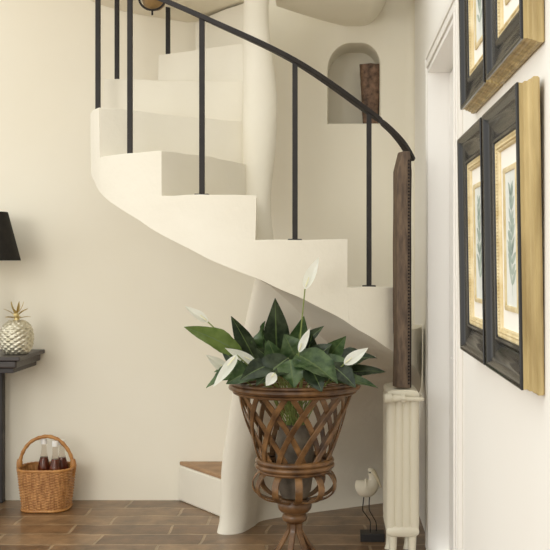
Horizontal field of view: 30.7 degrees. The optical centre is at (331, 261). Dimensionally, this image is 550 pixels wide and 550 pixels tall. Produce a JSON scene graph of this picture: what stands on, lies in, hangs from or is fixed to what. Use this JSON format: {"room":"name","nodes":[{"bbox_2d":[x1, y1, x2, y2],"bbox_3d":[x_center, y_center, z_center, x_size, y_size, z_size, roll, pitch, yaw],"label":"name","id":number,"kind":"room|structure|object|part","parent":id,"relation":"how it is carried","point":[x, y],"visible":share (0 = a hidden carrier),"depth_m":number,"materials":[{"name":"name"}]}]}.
{"room":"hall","nodes":[
{"label":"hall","id":0,"kind":"room"},
{"bbox_2d":[0,0,414,499],"bbox_3d":[-1.385,-0.300,5.345,3.630,3.100,0.290,0,0,0],"label":"wall","id":1,"kind":"structure","parent":0,"point":[119,377],"depth_m":5.25,"materials":[{"name":"beige paint"}]},
{"bbox_2d":[360,63,379,123],"bbox_3d":[0.207,-0.892,5.349,0.117,0.324,0.117,0,0,0],"label":"vase","id":2,"kind":"object","parent":1,"relation":"in","point":[369,72],"visible":0.68,"depth_m":5.30,"materials":[{"name":"brown ceramic"}]},
{"bbox_2d":[0,500,425,549],"bbox_3d":[-3.025,1.300,0.775,6.950,0.100,9.550,0,0,0],"label":"floor","id":3,"kind":"structure","parent":0,"point":[88,524],"depth_m":4.69,"materials":[{"name":"wood"}]},
{"bbox_2d":[0,349,44,502],"bbox_3d":[-1.962,0.854,5.024,0.917,0.793,0.428,0,0,0],"label":"console table","id":4,"kind":"object","parent":3,"relation":"on","point":[9,363],"visible":1,"depth_m":5.18,"materials":[{"name":"paint"}]},
{"bbox_3d":[-1.730,0.895,5.205,0.045,0.710,0.045,0,0,0],"label":"leg","id":5,"kind":"part","parent":4,"relation":"part of","materials":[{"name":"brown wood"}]},
{"bbox_2d":[0,211,20,260],"bbox_3d":[-1.755,0.103,5.000,0.383,0.707,0.383,0,0,0],"label":"table lamp","id":6,"kind":"object","parent":4,"relation":"on","point":[9,251],"visible":1,"depth_m":4.95,"materials":[{"name":"black"}]},
{"bbox_2d":[0,301,33,354],"bbox_3d":[-1.570,0.327,4.980,0.168,0.259,0.168,0,0,0],"label":"ornament","id":7,"kind":"object","parent":4,"relation":"on","point":[16,335],"visible":1,"depth_m":4.93,"materials":[{"name":"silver metal"}]},
{"bbox_3d":[-1.962,0.496,5.034,0.873,0.038,0.408,0,0,0],"label":"moulding","id":8,"kind":"part","parent":4,"relation":"part of","materials":[{"name":"paint"}]},
{"bbox_2d":[16,435,76,512],"bbox_3d":[-1.450,1.063,5.075,0.302,0.374,0.242,0,0,0],"label":"wicker basket","id":9,"kind":"object","parent":3,"relation":"on","point":[41,491],"visible":0.94,"depth_m":4.98,"materials":[{"name":"wicker"}]},
{"bbox_2d":[38,438,49,469],"bbox_3d":[-1.469,1.066,5.100,0.066,0.331,0.066,0,0,0],"label":"bottle","id":10,"kind":"object","parent":9,"relation":"in","point":[43,464],"visible":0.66,"depth_m":5.08,"materials":[{"name":"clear glass"}]},
{"bbox_3d":[-1.450,0.976,5.075,0.292,0.201,0.021,0,0,0],"label":"handle","id":11,"kind":"part","parent":9,"relation":"part of","materials":[{"name":"wicker"}]},
{"bbox_2d":[49,441,61,469],"bbox_3d":[-1.398,1.068,5.050,0.066,0.328,0.066,0,0,0],"label":"bottle","id":12,"kind":"object","parent":9,"relation":"in","point":[55,464],"visible":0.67,"depth_m":5.04,"materials":[{"name":"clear glass"}]},
{"bbox_2d":[58,439,67,468],"bbox_3d":[-1.384,1.071,5.125,0.066,0.321,0.066,0,0,0],"label":"bottle","id":13,"kind":"object","parent":9,"relation":"in","point":[62,458],"visible":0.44,"depth_m":5.11,"materials":[{"name":"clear glass"}]},
{"bbox_2d":[90,0,420,534],"bbox_3d":[-0.327,-0.015,4.580,1.522,2.531,1.395,0,0,0],"label":"spiral staircase","id":14,"kind":"structure","parent":3,"relation":"on","point":[234,225],"depth_m":4.50,"materials":[{"name":"white paint"}]},
{"bbox_2d":[95,0,414,287],"bbox_3d":[-0.488,-0.821,4.371,1.531,1.867,0.752,0,0,30],"label":"stair railing","id":15,"kind":"object","parent":14,"relation":"on","point":[370,114],"visible":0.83,"depth_m":4.18,"materials":[{"name":"metal"}]},
{"bbox_3d":[-0.488,-1.094,4.370,1.531,1.321,0.750,0,0,30],"label":"handrail","id":16,"kind":"part","parent":15,"relation":"part of","materials":[{"name":"metal"}]},
{"bbox_2d":[228,376,360,549],"bbox_3d":[-0.149,0.858,4.000,0.529,0.771,0.529,0,0,0],"label":"urn planter","id":17,"kind":"object","parent":3,"relation":"on","point":[295,511],"visible":0.91,"depth_m":3.87,"materials":[{"name":"brown wood"}]},
{"bbox_2d":[184,257,384,499],"bbox_3d":[-0.181,0.460,3.898,0.795,0.957,0.357,0,0,0],"label":"peace lily","id":18,"kind":"object","parent":17,"relation":"on","point":[274,352],"visible":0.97,"depth_m":3.89,"materials":[{"name":"green plant"}]},
{"bbox_2d":[185,306,207,321],"bbox_3d":[-0.533,0.205,3.938,0.092,0.066,0.026,0,0,-16],"label":"flower","id":19,"kind":"object","parent":18,"relation":"on","point":[199,315],"depth_m":3.95,"materials":[{"name":"white plant"}]},
{"bbox_2d":[206,355,224,369],"bbox_3d":[-0.445,0.394,3.882,0.095,0.071,0.012,0,0,-24],"label":"flower","id":20,"kind":"object","parent":18,"relation":"on","point":[216,362],"depth_m":3.88,"materials":[{"name":"white plant"}]},
{"bbox_2d":[213,355,237,386],"bbox_3d":[-0.404,0.411,3.773,0.101,0.116,0.043,0,0,-19],"label":"flower","id":21,"kind":"object","parent":18,"relation":"on","point":[228,366],"depth_m":3.78,"materials":[{"name":"white plant"}]},
{"bbox_2d":[225,348,253,363],"bbox_3d":[-0.351,0.361,3.839,0.123,0.066,0.020,0,0,-21],"label":"flower","id":22,"kind":"object","parent":18,"relation":"on","point":[245,358],"depth_m":3.84,"materials":[{"name":"white plant"}]},
{"bbox_3d":[-0.262,0.503,3.883,0.203,0.303,0.170,0,0,0],"label":"stem","id":23,"kind":"part","parent":18,"relation":"part of","materials":[{"name":"green plant"}]},
{"bbox_2d":[266,372,276,385],"bbox_3d":[-0.226,0.438,3.732,0.043,0.049,0.021,0,0,-7],"label":"flower","id":24,"kind":"object","parent":18,"relation":"on","point":[271,378],"depth_m":3.73,"materials":[{"name":"white plant"}]},
{"bbox_3d":[-0.265,0.508,3.956,0.173,0.292,0.078,0,0,0],"label":"stem","id":25,"kind":"part","parent":18,"relation":"part of","materials":[{"name":"green plant"}]},
{"bbox_3d":[-0.193,0.534,3.855,0.046,0.242,0.232,0,0,0],"label":"stem","id":26,"kind":"part","parent":18,"relation":"part of","materials":[{"name":"green plant"}]},
{"bbox_3d":[-0.191,0.522,3.904,0.084,0.264,0.133,0,0,0],"label":"stem","id":27,"kind":"part","parent":18,"relation":"part of","materials":[{"name":"green plant"}]},
{"bbox_3d":[-0.129,0.378,3.907,0.055,0.551,0.139,0,0,0],"label":"stem","id":28,"kind":"part","parent":18,"relation":"part of","materials":[{"name":"green plant"}]},
{"bbox_2d":[298,328,309,351],"bbox_3d":[-0.109,0.299,3.831,0.055,0.094,0.016,0,0,27],"label":"flower","id":29,"kind":"object","parent":18,"relation":"on","point":[303,341],"depth_m":3.84,"materials":[{"name":"white plant"}]},
{"bbox_2d":[303,257,318,288],"bbox_3d":[-0.082,0.042,3.834,0.064,0.123,0.022,0,0,20],"label":"flower","id":30,"kind":"object","parent":18,"relation":"on","point":[310,274],"depth_m":3.84,"materials":[{"name":"white plant"}]},
{"bbox_3d":[-0.032,0.522,3.917,0.161,0.265,0.159,0,0,0],"label":"stem","id":31,"kind":"part","parent":18,"relation":"part of","materials":[{"name":"green plant"}]},
{"bbox_2d":[344,348,367,364],"bbox_3d":[0.091,0.362,3.828,0.095,0.068,0.021,0,0,18],"label":"flower","id":32,"kind":"object","parent":18,"relation":"on","point":[356,355],"depth_m":3.83,"materials":[{"name":"white plant"}]},
{"bbox_2d":[276,423,313,499],"bbox_3d":[-0.149,0.791,4.000,0.154,0.294,0.154,0,0,0],"label":"pot","id":33,"kind":"object","parent":17,"relation":"in","point":[287,486],"depth_m":3.94,"materials":[{"name":"grey metal"}]},
{"bbox_2d":[355,468,384,541],"bbox_3d":[0.170,1.088,4.500,0.133,0.324,0.080,0,0,0],"label":"bird figurine","id":34,"kind":"object","parent":3,"relation":"on","point":[366,487],"visible":1,"depth_m":4.48,"materials":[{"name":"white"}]},
{"bbox_3d":[0.155,1.132,4.488,0.040,0.165,0.005,0,0,0],"label":"leg","id":35,"kind":"part","parent":34,"relation":"part of","materials":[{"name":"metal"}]},
{"bbox_3d":[0.184,1.137,4.512,0.038,0.155,0.005,0,0,0],"label":"leg","id":36,"kind":"part","parent":34,"relation":"part of","materials":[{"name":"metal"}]},
{"bbox_2d":[383,382,423,549],"bbox_3d":[0.296,0.890,4.234,0.168,0.724,0.311,0,0,0],"label":"radiator","id":37,"kind":"object","parent":3,"relation":"on","point":[400,405],"visible":1,"depth_m":4.12,"materials":[{"name":"beige metal"}]},
{"bbox_2d":[393,151,411,387],"bbox_3d":[0.293,0.031,4.165,0.078,0.981,0.060,0,0,0],"label":"newel post","id":38,"kind":"object","parent":37,"relation":"on","point":[402,173],"visible":1,"depth_m":4.14,"materials":[{"name":"brown wood"}]},
{"bbox_2d":[91,0,385,25],"bbox_3d":[-0.809,-1.623,4.649,2.182,0.773,1.198,0,0,0],"label":"ceiling","id":39,"kind":"structure","parent":0,"point":[340,12],"depth_m":4.96,"materials":[{"name":"beige paint"}]},
{"bbox_2d":[138,0,164,14],"bbox_3d":[-0.837,-1.198,4.600,0.167,0.146,0.116,0,0,0],"label":"pendant lantern","id":40,"kind":"object","parent":39,"relation":"hanging from","point":[150,5],"visible":0.94,"depth_m":4.55,"materials":[{"name":"metal"}]},
{"bbox_3d":[-0.819,-1.211,4.600,0.116,0.108,0.116,0,0,0],"label":"lamp shade","id":41,"kind":"part","parent":40,"relation":"part of","materials":[{"name":"gold metal"}]},
{"bbox_2d":[415,0,549,549],"bbox_3d":[0.510,-0.300,2.100,0.160,3.100,6.200,0,0,0],"label":"wall","id":42,"kind":"structure","parent":0,"point":[506,427],"depth_m":2.66,"materials":[{"name":"white paint"}]},
{"bbox_2d":[428,20,452,549],"bbox_3d":[0.482,0.210,3.835,0.141,2.079,0.938,0,0,0],"label":"door","id":43,"kind":"structure","parent":42,"relation":"attached to","point":[441,66],"depth_m":4.29,"materials":[{"name":"white paint"}]},
{"bbox_2d":[425,0,462,549],"bbox_3d":[0.418,0.168,3.835,0.024,2.165,1.110,0,0,0],"label":"trim","id":44,"kind":"structure","parent":42,"relation":"attached to","point":[451,12],"depth_m":3.34,"materials":[{"name":"white paint"}]},
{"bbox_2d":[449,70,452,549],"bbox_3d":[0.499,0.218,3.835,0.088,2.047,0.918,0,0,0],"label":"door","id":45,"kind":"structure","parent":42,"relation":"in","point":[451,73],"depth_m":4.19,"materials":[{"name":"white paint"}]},
{"bbox_3d":[0.501,-0.225,4.035,0.008,0.850,0.330,0,0,0],"label":"panel","id":46,"kind":"part","parent":45,"relation":"part of","materials":[{"name":"white paint"}]},
{"bbox_3d":[0.501,0.725,4.035,0.008,0.650,0.330,0,0,0],"label":"panel","id":47,"kind":"part","parent":45,"relation":"part of","materials":[{"name":"white paint"}]},
{"bbox_2d":[457,117,485,364],"bbox_3d":[0.400,-0.053,2.747,0.048,0.644,0.480,-1,0,0],"label":"framed print","id":48,"kind":"object","parent":42,"relation":"attached to","point":[469,145],"visible":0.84,"depth_m":2.87,"materials":[{"name":"brown wood"}]},
{"bbox_3d":[0.403,-0.053,2.747,0.007,0.330,0.166,-1,0,0],"label":"gilt frame","id":49,"kind":"part","parent":48,"relation":"part of","materials":[{"name":"gold metal"}]},
{"bbox_2d":[475,187,481,298],"bbox_3d":[0.406,-0.053,2.747,0.006,0.308,0.144,0,0,0],"label":"print","id":50,"kind":"object","parent":48,"relation":"attached to","point":[478,254],"depth_m":2.77,"materials":[{"name":"white paper"}]},
{"bbox_2d":[459,0,502,113],"bbox_3d":[0.400,-0.765,2.747,0.048,0.644,0.480,-1,0,0],"label":"framed print","id":51,"kind":"object","parent":42,"relation":"attached to","point":[475,90],"visible":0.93,"depth_m":2.87,"materials":[{"name":"brown wood"}]},
{"bbox_3d":[0.391,-0.764,2.747,0.030,0.624,0.460,-1,0,0],"label":"black moulding","id":52,"kind":"part","parent":51,"relation":"part of","materials":[{"name":"black paint"}]},
{"bbox_3d":[0.403,-0.765,2.747,0.007,0.330,0.166,-1,0,0],"label":"gilt frame","id":53,"kind":"part","parent":51,"relation":"part of","materials":[{"name":"gold metal"}]},
{"bbox_2d":[476,0,481,41],"bbox_3d":[0.406,-0.765,2.747,0.006,0.308,0.144,0,0,0],"label":"print","id":54,"kind":"object","parent":51,"relation":"attached to","point":[478,2],"depth_m":2.76,"materials":[{"name":"white paper"}]},
{"bbox_2d":[482,76,544,395],"bbox_3d":[0.400,-0.053,2.255,0.048,0.644,0.480,-1,0,0],"label":"framed print","id":55,"kind":"object","parent":42,"relation":"attached to","point":[511,134],"visible":1,"depth_m":2.18,"materials":[{"name":"brown wood"}]},
{"bbox_3d":[0.391,-0.052,2.255,0.030,0.624,0.460,-1,0,0],"label":"black moulding","id":56,"kind":"part","parent":55,"relation":"part of","materials":[{"name":"black paint"}]},
{"bbox_3d":[0.403,-0.053,2.255,0.007,0.330,0.166,-1,0,0],"label":"gilt frame","id":57,"kind":"part","parent":55,"relation":"part of","materials":[{"name":"gold metal"}]},
{"bbox_2d":[505,169,516,306],"bbox_3d":[0.406,-0.053,2.255,0.006,0.308,0.144,0,0,0],"label":"print","id":58,"kind":"object","parent":55,"relation":"attached to","point":[510,174],"depth_m":2.26,"materials":[{"name":"white paper"}]},
{"bbox_2d":[484,0,544,84],"bbox_3d":[0.400,-0.765,2.255,0.048,0.644,0.480,-1,0,0],"label":"framed print","id":59,"kind":"object","parent":42,"relation":"attached to","point":[514,29],"visible":1,"depth_m":2.26,"materials":[{"name":"brown wood"}]},
{"bbox_3d":[0.391,-0.764,2.255,0.030,0.624,0.460,-1,0,0],"label":"black moulding","id":60,"kind":"part","parent":59,"relation":"part of","materials":[{"name":"black paint"}]}
]}

